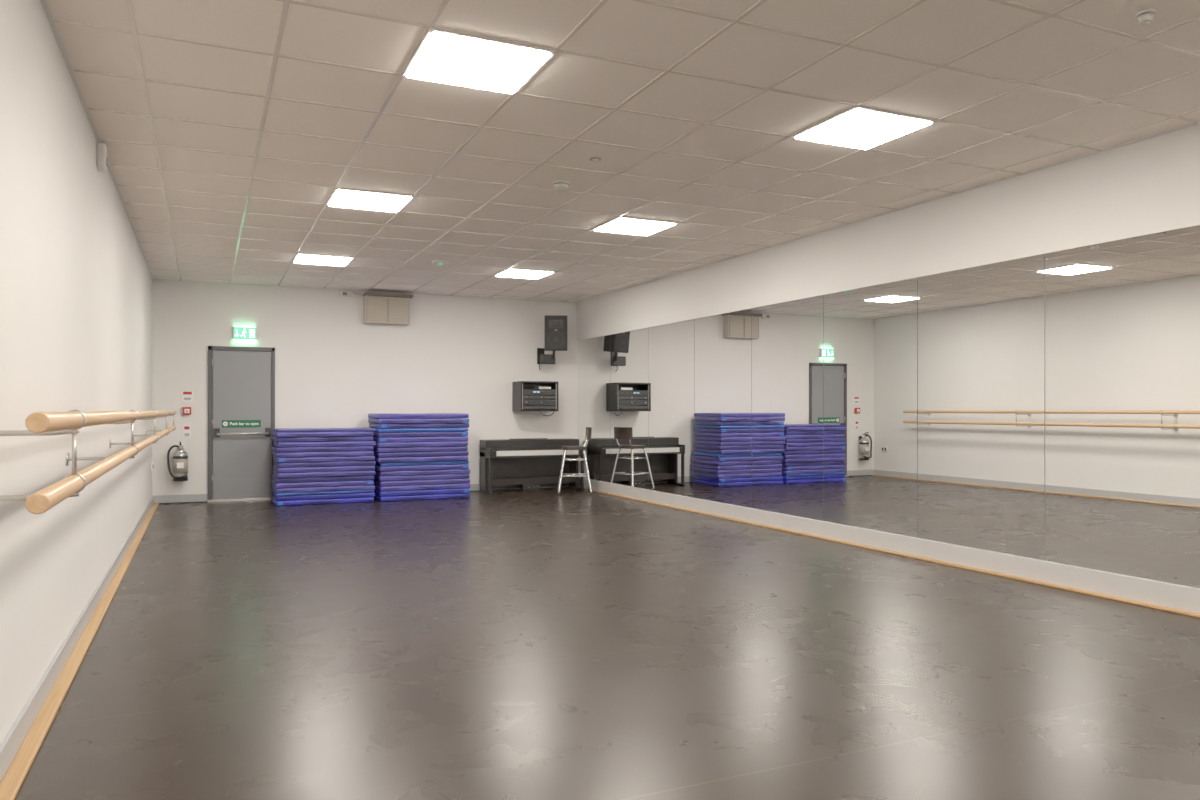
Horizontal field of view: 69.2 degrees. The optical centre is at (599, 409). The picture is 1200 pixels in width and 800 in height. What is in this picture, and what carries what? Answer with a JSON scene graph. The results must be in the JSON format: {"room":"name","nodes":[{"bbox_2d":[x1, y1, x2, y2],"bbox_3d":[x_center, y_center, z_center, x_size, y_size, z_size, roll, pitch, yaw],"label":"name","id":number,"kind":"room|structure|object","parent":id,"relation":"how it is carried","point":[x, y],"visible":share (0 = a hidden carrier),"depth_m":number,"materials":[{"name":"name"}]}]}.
{"room":"dance studio","nodes":[
{"label":"dance studio","id":0,"kind":"room"},
{"bbox_2d":[0,0,151,743],"bbox_3d":[-2.508,-0.240,3.842,0.150,2.920,16.570,0,0,-24],"label":"wall","id":1,"kind":"structure","parent":0,"point":[76,279],"depth_m":3.96,"materials":[{"name":"paint"}]},
{"bbox_2d":[0,496,153,782],"bbox_3d":[-2.431,1.165,3.877,0.018,0.110,16.270,0,0,-24],"label":"baseboard","id":2,"kind":"structure","parent":1,"relation":"attached to","point":[10,745],"depth_m":3.87,"materials":[{"name":"white wood"}]},
{"bbox_2d":[0,503,158,799],"bbox_3d":[-2.392,1.211,3.884,0.060,0.018,16.250,0,0,-24],"label":"trim","id":3,"kind":"structure","parent":1,"relation":"attached to","point":[17,771],"depth_m":3.71,"materials":[{"name":"brown wood"}]},
{"bbox_2d":[0,410,175,513],"bbox_3d":[-3.284,0.136,6.114,0.313,0.274,9.350,0,0,-24],"label":"ballet barre","id":4,"kind":"object","parent":1,"relation":"attached to","point":[71,421],"visible":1,"depth_m":2.44,"materials":[{"name":"brown wood"}]},
{"bbox_2d":[97,143,109,171],"bbox_3d":[-3.150,-1.600,5.522,0.067,0.160,0.100,0,0,-24],"label":"sensor","id":5,"kind":"object","parent":1,"relation":"attached to","point":[103,162],"visible":1,"depth_m":5.48,"materials":[{"name":"white plastic"}]},
{"bbox_2d":[152,280,577,499],"bbox_3d":[-3.107,-0.240,12.587,5.990,2.920,0.150,0,0,-24],"label":"wall","id":6,"kind":"structure","parent":0,"point":[455,354],"depth_m":12.32,"materials":[{"name":"paint"}]},
{"bbox_2d":[167,442,187,480],"bbox_3d":[-5.482,0.663,11.293,0.246,0.514,0.239,0,0,-24],"label":"fire extinguisher","id":7,"kind":"object","parent":6,"relation":"attached to","point":[180,456],"visible":1,"depth_m":11.23,"materials":[{"name":"grey metal"}]},
{"bbox_2d":[183,425,189,436],"bbox_3d":[-5.434,0.280,11.443,0.085,0.160,0.007,0,0,-24],"label":"sign","id":8,"kind":"object","parent":6,"relation":"attached to","point":[186,428],"visible":1,"depth_m":11.44,"materials":[{"name":"white"}]},
{"bbox_2d":[183,407,190,414],"bbox_3d":[-5.422,0.010,11.422,0.100,0.100,0.054,0,0,-24],"label":"fire alarm","id":9,"kind":"object","parent":6,"relation":"attached to","point":[186,410],"visible":1,"depth_m":11.40,"materials":[{"name":"red plastic"}]},
{"bbox_2d":[182,391,192,401],"bbox_3d":[-5.427,-0.180,11.446,0.130,0.140,0.007,0,0,-24],"label":"sign","id":10,"kind":"object","parent":6,"relation":"attached to","point":[187,396],"visible":1,"depth_m":11.44,"materials":[{"name":"white plastic"}]},
{"bbox_2d":[207,346,274,501],"bbox_3d":[-4.804,0.185,11.675,0.855,2.070,0.105,0,0,-24],"label":"door","id":11,"kind":"structure","parent":6,"relation":"in","point":[243,379],"depth_m":11.69,"materials":[{"name":"grey metal"}]},
{"bbox_2d":[222,420,260,427],"bbox_3d":[-4.819,0.185,11.697,0.485,0.100,0.010,0,0,-24],"label":"sign","id":12,"kind":"object","parent":11,"relation":"attached to","point":[225,423],"visible":1,"depth_m":11.69,"materials":[{"name":"green plastic"}]},
{"bbox_2d":[233,326,256,341],"bbox_3d":[-4.781,-1.022,11.708,0.295,0.195,0.064,0,0,-24],"label":"exit sign","id":13,"kind":"object","parent":6,"relation":"attached to","point":[249,334],"visible":1,"depth_m":11.69,"materials":[{"name":"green plastic"}]},
{"bbox_2d":[339,291,352,296],"bbox_3d":[-3.579,-1.635,12.260,0.180,0.070,0.053,0,0,-24],"label":"fire alarm","id":14,"kind":"object","parent":6,"relation":"attached to","point":[341,293],"visible":1,"depth_m":12.24,"materials":[{"name":"white plastic"}]},
{"bbox_2d":[154,484,568,503],"bbox_3d":[-3.077,1.165,12.508,5.942,0.110,0.018,0,0,-24],"label":"baseboard","id":15,"kind":"structure","parent":6,"relation":"attached to","point":[473,487],"depth_m":11.44,"materials":[{"name":"white wood"}]},
{"bbox_2d":[353,292,412,324],"bbox_3d":[-3.092,-1.449,12.373,0.821,0.438,0.249,0,0,-24],"label":"ventilation unit","id":16,"kind":"object","parent":6,"relation":"attached to","point":[378,308],"visible":1,"depth_m":12.35,"materials":[{"name":"beige metal"}]},
{"bbox_2d":[512,381,557,415],"bbox_3d":[-0.981,-0.167,13.236,0.603,0.526,0.423,0,0,-24],"label":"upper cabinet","id":17,"kind":"object","parent":6,"relation":"attached to","point":[526,395],"visible":1,"depth_m":13.13,"materials":[{"name":"black metal"}]},
{"bbox_2d":[537,315,566,369],"bbox_3d":[-0.717,-1.033,13.284,0.384,0.835,0.554,0,0,-24],"label":"wall speaker","id":18,"kind":"object","parent":6,"relation":"attached to","point":[555,325],"visible":1,"depth_m":13.10,"materials":[{"name":"black plastic"}]},
{"bbox_2d":[14,488,1199,799],"bbox_3d":[0.288,1.270,5.111,6.290,0.100,16.570,0,0,-24],"label":"floor","id":19,"kind":"structure","parent":0,"point":[574,644],"depth_m":4.11,"materials":[{"name":"plastic"}]},
{"bbox_2d":[271,428,375,505],"bbox_3d":[-3.708,0.734,11.638,1.257,0.971,0.828,0,0,-24],"label":"mats","id":20,"kind":"object","parent":19,"relation":"on","point":[312,465],"visible":1,"depth_m":11.28,"materials":[{"name":"blue plastic"}]},
{"bbox_2d":[368,413,469,500],"bbox_3d":[-2.542,0.634,12.185,1.269,1.171,0.914,0,0,-24],"label":"mats","id":21,"kind":"object","parent":19,"relation":"on","point":[424,456],"visible":0.93,"depth_m":11.80,"materials":[{"name":"blue plastic"}]},
{"bbox_2d":[480,438,584,493],"bbox_3d":[-1.017,0.825,13.113,1.492,0.790,0.520,0,0,-24],"label":"digital piano","id":22,"kind":"object","parent":19,"relation":"on","point":[528,464],"visible":0.91,"depth_m":13.13,"materials":[{"name":"black wood"}]},
{"bbox_2d":[557,427,592,495],"bbox_3d":[-0.373,0.738,12.679,0.509,0.965,0.504,0,0,-4],"label":"bar stool","id":23,"kind":"object","parent":19,"relation":"on","point":[583,448],"visible":1,"depth_m":12.52,"materials":[{"name":"silver metal"}]},
{"bbox_2d":[47,0,1199,301],"bbox_3d":[0.288,-1.760,5.111,6.290,0.120,16.570,0,0,-24],"label":"ceiling","id":24,"kind":"structure","parent":0,"point":[934,31],"depth_m":5.11,"materials":[{"name":"tile"}]},
{"bbox_2d":[292,253,353,265],"bbox_3d":[-3.128,-1.690,9.815,0.602,0.019,0.602,0,0,-24],"label":"ceiling light panel","id":25,"kind":"object","parent":24,"relation":"in","point":[300,258],"depth_m":9.76,"materials":[{"name":"white plastic"}]},
{"bbox_2d":[326,188,413,212],"bbox_3d":[-1.867,-1.690,7.038,0.602,0.019,0.602,0,0,-24],"label":"ceiling light panel","id":26,"kind":"object","parent":24,"relation":"in","point":[341,197],"depth_m":6.98,"materials":[{"name":"white plastic"}]},
{"bbox_2d":[432,260,447,264],"bbox_3d":[-1.826,-1.677,9.923,0.160,0.044,0.140,0,0,-24],"label":"emergency light","id":27,"kind":"object","parent":24,"relation":"attached to","point":[438,262],"visible":1,"depth_m":9.88,"materials":[{"name":"white plastic"}]},
{"bbox_2d":[402,28,555,93],"bbox_3d":[-0.606,-1.690,4.261,0.602,0.019,0.602,0,0,-24],"label":"ceiling light panel","id":28,"kind":"object","parent":24,"relation":"in","point":[446,57],"depth_m":4.21,"materials":[{"name":"white plastic"}]},
{"bbox_2d":[494,268,554,278],"bbox_3d":[-0.942,-1.690,10.807,0.602,0.019,0.602,0,0,-24],"label":"ceiling light panel","id":29,"kind":"object","parent":24,"relation":"in","point":[510,272],"depth_m":10.71,"materials":[{"name":"white plastic"}]},
{"bbox_2d":[553,181,569,189],"bbox_3d":[-0.289,-1.675,6.513,0.130,0.049,0.130,0,0,-24],"label":"smoke detector","id":30,"kind":"object","parent":24,"relation":"attached to","point":[559,185],"visible":1,"depth_m":6.48,"materials":[{"name":"white plastic"}]},
{"bbox_2d":[590,157,600,161],"bbox_3d":[-0.031,-1.689,5.873,0.080,0.021,0.080,0,0,-24],"label":"ceiling sensor","id":31,"kind":"object","parent":24,"relation":"attached to","point":[595,159],"depth_m":5.85,"materials":[{"name":"white plastic"}]},
{"bbox_2d":[40,0,1199,302],"bbox_3d":[0.288,-1.696,5.111,5.990,0.009,16.270,0,0,-24],"label":"grid","id":32,"kind":"object","parent":24,"relation":"attached to","point":[44,3],"visible":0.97,"depth_m":5.32,"materials":[{"name":"beige metal"}]},
{"bbox_2d":[592,217,678,235],"bbox_3d":[0.319,-1.690,8.030,0.602,0.019,0.602,0,0,-24],"label":"ceiling light panel","id":33,"kind":"object","parent":24,"relation":"in","point":[624,225],"depth_m":7.97,"materials":[{"name":"white plastic"}]},
{"bbox_2d":[791,106,936,149],"bbox_3d":[1.580,-1.690,5.253,0.602,0.019,0.602,0,0,-24],"label":"ceiling light panel","id":34,"kind":"object","parent":24,"relation":"in","point":[857,127],"depth_m":5.19,"materials":[{"name":"white plastic"}]},
{"bbox_2d":[1136,9,1155,24],"bbox_3d":[2.332,-1.675,3.717,0.070,0.049,0.070,0,0,-24],"label":"smoke detector","id":35,"kind":"object","parent":24,"relation":"attached to","point":[1145,16],"visible":1,"depth_m":3.70,"materials":[{"name":"white plastic"}]},
{"bbox_2d":[577,124,1199,340],"bbox_3d":[3.078,-0.240,6.378,0.162,2.920,16.270,0,0,-24],"label":"wall","id":36,"kind":"structure","parent":0,"point":[1149,186],"depth_m":6.80,"materials":[{"name":"paint"}]},
{"bbox_2d":[578,225,1199,588],"bbox_3d":[3.020,-0.018,6.352,0.012,2.156,16.270,0,0,-24],"label":"wall mirror","id":37,"kind":"object","parent":36,"relation":"attached to","point":[1045,407],"visible":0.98,"depth_m":6.83,"materials":[{"name":"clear mirror"}]},
{"bbox_2d":[578,477,1199,613],"bbox_3d":[3.012,1.140,6.348,0.030,0.160,16.269,0,0,-24],"label":"baseboard","id":38,"kind":"structure","parent":36,"relation":"attached to","point":[1186,598],"depth_m":6.80,"materials":[{"name":"white wood"}]},
{"bbox_2d":[578,486,1199,617],"bbox_3d":[2.983,1.211,6.324,0.042,0.018,16.250,0,0,-24],"label":"trim","id":39,"kind":"structure","parent":36,"relation":"attached to","point":[1135,602],"depth_m":6.73,"materials":[{"name":"brown wood"}]}
]}

